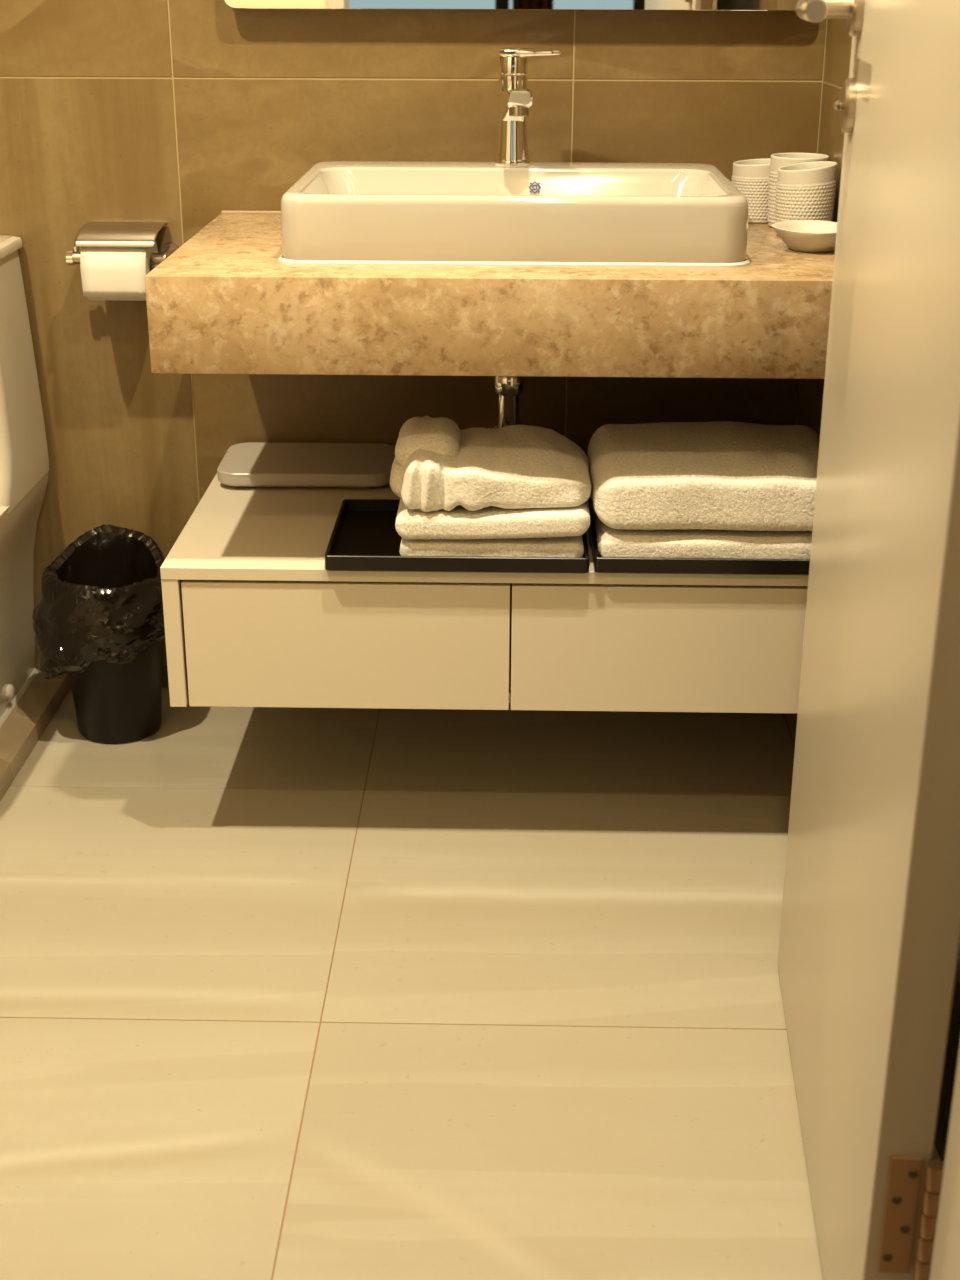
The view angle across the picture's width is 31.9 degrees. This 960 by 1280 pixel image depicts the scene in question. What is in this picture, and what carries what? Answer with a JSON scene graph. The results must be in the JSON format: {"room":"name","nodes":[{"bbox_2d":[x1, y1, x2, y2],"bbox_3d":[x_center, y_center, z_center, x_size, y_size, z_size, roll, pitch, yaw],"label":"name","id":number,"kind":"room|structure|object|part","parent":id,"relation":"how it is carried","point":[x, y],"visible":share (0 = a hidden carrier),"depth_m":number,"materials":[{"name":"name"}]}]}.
{"room":"bathroom","nodes":[
{"label":"bathroom","id":0,"kind":"room"},
{"bbox_2d":[0,0,827,687],"bbox_3d":[-0.406,-1.076,2.486,2.038,2.450,0.120,1,22,1],"label":"wall","id":1,"kind":"structure","parent":0,"point":[181,114],"depth_m":2.54,"materials":[{"name":"brown tile"}]},
{"bbox_2d":[0,670,70,800],"bbox_3d":[-1.034,0.359,2.149,0.628,0.032,1.600,1,22,1],"label":"trim","id":2,"kind":"structure","parent":1,"relation":"attached to","point":[24,726],"depth_m":2.69,"materials":[{"name":"stone"}]},
{"bbox_2d":[0,235,48,726],"bbox_3d":[-0.905,-0.165,2.424,0.394,0.738,0.686,1,22,1],"label":"toilet","id":3,"kind":"object","parent":2,"relation":"on","point":[24,458],"visible":0.98,"depth_m":2.62,"materials":[{"name":"beige ceramic"}]},
{"bbox_3d":[-0.898,-0.580,2.508,0.376,0.018,0.222,1,22,1],"label":"tank lid","id":4,"kind":"part","parent":3,"relation":"part of","materials":[{"name":"beige ceramic"}]},
{"bbox_3d":[-0.900,-0.392,2.543,0.394,0.355,0.296,1,22,1],"label":"tank","id":5,"kind":"part","parent":3,"relation":"part of","materials":[{"name":"beige ceramic"}]},
{"bbox_3d":[-0.905,0.004,2.492,0.393,0.373,0.686,1,22,1],"label":"bowl","id":6,"kind":"part","parent":3,"relation":"part of","materials":[{"name":"beige ceramic"}]},
{"bbox_2d":[65,222,178,265],"bbox_3d":[-0.548,-0.598,2.555,0.161,0.061,0.112,1,22,1],"label":"paper holder","id":7,"kind":"object","parent":1,"relation":"attached to","point":[92,234],"visible":0.74,"depth_m":2.53,"materials":[{"name":"silver metal"}]},
{"bbox_2d":[80,240,157,300],"bbox_3d":[-0.548,-0.568,2.557,0.098,0.100,0.100,1,22,1],"label":"toilet roll","id":8,"kind":"object","parent":7,"relation":"hanging from","point":[107,273],"visible":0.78,"depth_m":2.51,"materials":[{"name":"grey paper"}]},
{"bbox_3d":[-0.551,-0.580,2.552,0.149,0.018,0.018,1,22,1],"label":"arm","id":9,"kind":"part","parent":7,"relation":"part of","materials":[{"name":"silver metal"}]},
{"bbox_3d":[-0.482,-0.591,2.579,0.015,0.015,0.060,1,22,1],"label":"post","id":10,"kind":"part","parent":7,"relation":"part of","materials":[{"name":"silver metal"}]},
{"bbox_3d":[-0.481,-0.603,2.609,0.030,0.030,0.006,1,22,1],"label":"wall plate","id":11,"kind":"part","parent":7,"relation":"part of","materials":[{"name":"silver metal"}]},
{"bbox_2d":[160,460,808,713],"bbox_3d":[0.041,-0.098,2.508,0.920,0.203,0.544,1,22,1],"label":"vanity cabinet","id":12,"kind":"object","parent":1,"relation":"attached to","point":[254,616],"visible":0.59,"depth_m":2.26,"materials":[{"name":"beige laminate"}]},
{"bbox_3d":[-0.408,-0.095,2.521,0.022,0.185,0.543,1,22,1],"label":"panel","id":13,"kind":"part","parent":12,"relation":"part of","materials":[{"name":"beige laminate"}]},
{"bbox_2d":[217,442,395,487],"bbox_3d":[-0.266,-0.272,2.629,0.272,0.028,0.182,0,22,0],"label":"bathroom scale","id":14,"kind":"object","parent":12,"relation":"on","point":[369,465],"visible":0.91,"depth_m":2.58,"materials":[{"name":"grey plastic"},{"name":"metal"}]},
{"bbox_3d":[-0.179,0.007,2.275,0.439,0.181,0.018,1,22,1],"label":"drawer","id":15,"kind":"part","parent":12,"relation":"part of","materials":[{"name":"beige laminate"}]},
{"bbox_2d":[325,499,588,573],"bbox_3d":[-0.028,-0.146,2.324,0.348,0.022,0.256,1,22,1],"label":"tray","id":16,"kind":"object","parent":12,"relation":"on","point":[364,536],"visible":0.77,"depth_m":2.21,"materials":[{"name":"black paint"}]},
{"bbox_2d":[399,535,583,556],"bbox_3d":[0.017,-0.151,2.310,0.246,0.033,0.206,1,22,1],"label":"hand towel","id":17,"kind":"object","parent":16,"relation":"on","point":[571,546],"visible":0.3,"depth_m":2.21,"materials":[{"name":"white fabric"}]},
{"bbox_2d":[395,498,589,539],"bbox_3d":[0.018,-0.187,2.292,0.258,0.046,0.214,1,22,1],"label":"hand towel","id":18,"kind":"object","parent":17,"relation":"on","point":[491,522],"visible":0.44,"depth_m":2.20,"materials":[{"name":"white fabric"}]},
{"bbox_2d":[390,416,590,511],"bbox_3d":[0.014,-0.240,2.264,0.269,0.098,0.216,1,22,1],"label":"hand towel","id":19,"kind":"object","parent":18,"relation":"on","point":[437,465],"visible":1,"depth_m":2.19,"materials":[{"name":"white fabric"}]},
{"bbox_3d":[0.041,-0.184,2.474,0.920,0.018,0.544,1,22,1],"label":"panel","id":20,"kind":"part","parent":12,"relation":"part of","materials":[{"name":"beige laminate"}]},
{"bbox_3d":[0.259,0.011,2.267,0.433,0.181,0.018,1,22,1],"label":"drawer","id":21,"kind":"part","parent":12,"relation":"part of","materials":[{"name":"beige laminate"}]},
{"bbox_2d":[588,498,809,574],"bbox_3d":[0.326,-0.145,2.325,0.344,0.022,0.268,1,22,1],"label":"tray","id":22,"kind":"object","parent":12,"relation":"on","point":[639,565],"visible":0.35,"depth_m":2.20,"materials":[{"name":"black paint"}]},
{"bbox_2d":[591,497,811,558],"bbox_3d":[0.322,-0.162,2.322,0.327,0.045,0.253,1,22,1],"label":"bath towel","id":23,"kind":"object","parent":22,"relation":"on","point":[672,543],"visible":0.38,"depth_m":2.21,"materials":[{"name":"white fabric"}]},
{"bbox_2d":[587,421,819,530],"bbox_3d":[0.320,-0.227,2.296,0.340,0.092,0.264,1,22,1],"label":"bath towel","id":24,"kind":"object","parent":23,"relation":"on","point":[715,475],"visible":0.89,"depth_m":2.19,"materials":[{"name":"white fabric"}]},
{"bbox_2d":[145,211,834,378],"bbox_3d":[0.048,-0.493,2.337,0.908,0.126,0.569,1,22,1],"label":"countertop","id":25,"kind":"structure","parent":1,"relation":"attached to","point":[223,302],"depth_m":2.08,"materials":[{"name":"beige stone"}]},
{"bbox_2d":[278,161,749,267],"bbox_3d":[0.047,-0.592,2.310,0.609,0.086,0.422,1,22,1],"label":"washbasin","id":26,"kind":"object","parent":25,"relation":"in","point":[353,213],"visible":1,"depth_m":2.12,"materials":[{"name":"beige ceramic"}]},
{"bbox_2d":[495,48,560,166],"bbox_3d":[0.067,-0.748,2.367,0.093,0.160,0.143,1,22,1],"label":"faucet","id":27,"kind":"object","parent":26,"relation":"on","point":[514,98],"visible":1,"depth_m":2.38,"materials":[{"name":"silver metal"}]},
{"bbox_3d":[0.050,-0.748,2.356,0.036,0.056,0.125,-1,22,-3],"label":"spout","id":28,"kind":"part","parent":27,"relation":"part of","materials":[{"name":"silver metal"}]},
{"bbox_3d":[0.071,-0.833,2.381,0.086,0.012,0.037,1,22,1],"label":"lever","id":29,"kind":"part","parent":27,"relation":"part of","materials":[{"name":"silver metal"}]},
{"bbox_2d":[731,158,770,223],"bbox_3d":[0.417,-0.673,2.514,0.082,0.088,0.082,14,26,31],"label":"tumbler","id":30,"kind":"object","parent":25,"relation":"on","point":[751,176],"visible":0.46,"depth_m":2.48,"materials":[{"name":"beige ceramic"}]},
{"bbox_2d":[767,153,828,227],"bbox_3d":[0.463,-0.654,2.446,0.085,0.102,0.085,4,22,10],"label":"tumbler","id":31,"kind":"object","parent":25,"relation":"on","point":[778,160],"visible":0.38,"depth_m":2.43,"materials":[{"name":"beige ceramic"}]},
{"bbox_2d":[772,220,836,252],"bbox_3d":[0.446,-0.544,2.267,0.105,0.031,0.124,1,22,1],"label":"soap dish","id":32,"kind":"object","parent":25,"relation":"on","point":[810,236],"visible":0.88,"depth_m":2.24,"materials":[{"name":"beige ceramic"}]},
{"bbox_2d":[775,161,836,235],"bbox_3d":[0.459,-0.622,2.367,0.083,0.101,0.083,14,26,31],"label":"tumbler","id":33,"kind":"object","parent":25,"relation":"on","point":[804,191],"visible":0.78,"depth_m":2.33,"materials":[{"name":"beige ceramic"}]},
{"bbox_2d":[491,376,523,428],"bbox_3d":[0.044,-0.366,2.548,0.068,0.267,0.272,1,22,1],"label":"drain pipe","id":34,"kind":"object","parent":1,"relation":"attached to","point":[508,389],"visible":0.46,"depth_m":2.42,"materials":[{"name":"silver metal"}]},
{"bbox_2d":[224,0,798,10],"bbox_3d":[0.056,-1.294,2.304,0.858,0.803,0.036,1,22,1],"label":"wall mirror","id":35,"kind":"object","parent":1,"relation":"attached to","point":[693,5],"visible":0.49,"depth_m":2.43,"materials":[{"name":"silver metal"}]},
{"bbox_2d":[0,687,941,1279],"bbox_3d":[-0.429,0.398,2.183,2.078,0.060,1.780,1,22,1],"label":"floor","id":36,"kind":"structure","parent":0,"point":[286,993],"depth_m":2.02,"materials":[{"name":"beige tile"}]},
{"bbox_2d":[32,524,164,743],"bbox_3d":[-0.593,-0.004,2.675,0.226,0.319,0.219,1,22,1],"label":"waste bin","id":37,"kind":"object","parent":36,"relation":"on","point":[98,615],"visible":0.89,"depth_m":2.63,"materials":[{"name":"black plastic"}]},
{"bbox_2d":[784,18,959,1162],"bbox_3d":[0.555,-0.768,1.725,0.120,2.450,1.720,1,22,1],"label":"wall","id":38,"kind":"structure","parent":0,"point":[838,40],"depth_m":2.38,"materials":[{"name":"brown tile"}]},
{"bbox_3d":[-0.444,-0.437,0.890,2.078,2.450,0.120,1,22,1],"label":"wall","id":39,"kind":"structure","parent":0,"visible":0},
{"bbox_2d":[777,0,959,1279],"bbox_3d":[0.335,-0.418,1.360,0.116,2.069,0.739,2,22,4],"label":"door","id":40,"kind":"structure","parent":39,"relation":"in","point":[869,941],"depth_m":1.35,"materials":[{"name":"beige wood"}]},
{"bbox_3d":[0.327,-0.592,1.574,0.056,0.021,0.128,2,22,4],"label":"lever handle","id":41,"kind":"part","parent":40,"relation":"part of","materials":[{"name":"silver metal"}]},
{"bbox_2d":[929,1049,959,1279],"bbox_3d":[0.379,-0.255,0.941,0.068,2.080,0.147,1,22,1],"label":"trim","id":42,"kind":"structure","parent":39,"relation":"attached to","point":[945,1265],"depth_m":1.22,"materials":[{"name":"beige wood"}]}
]}

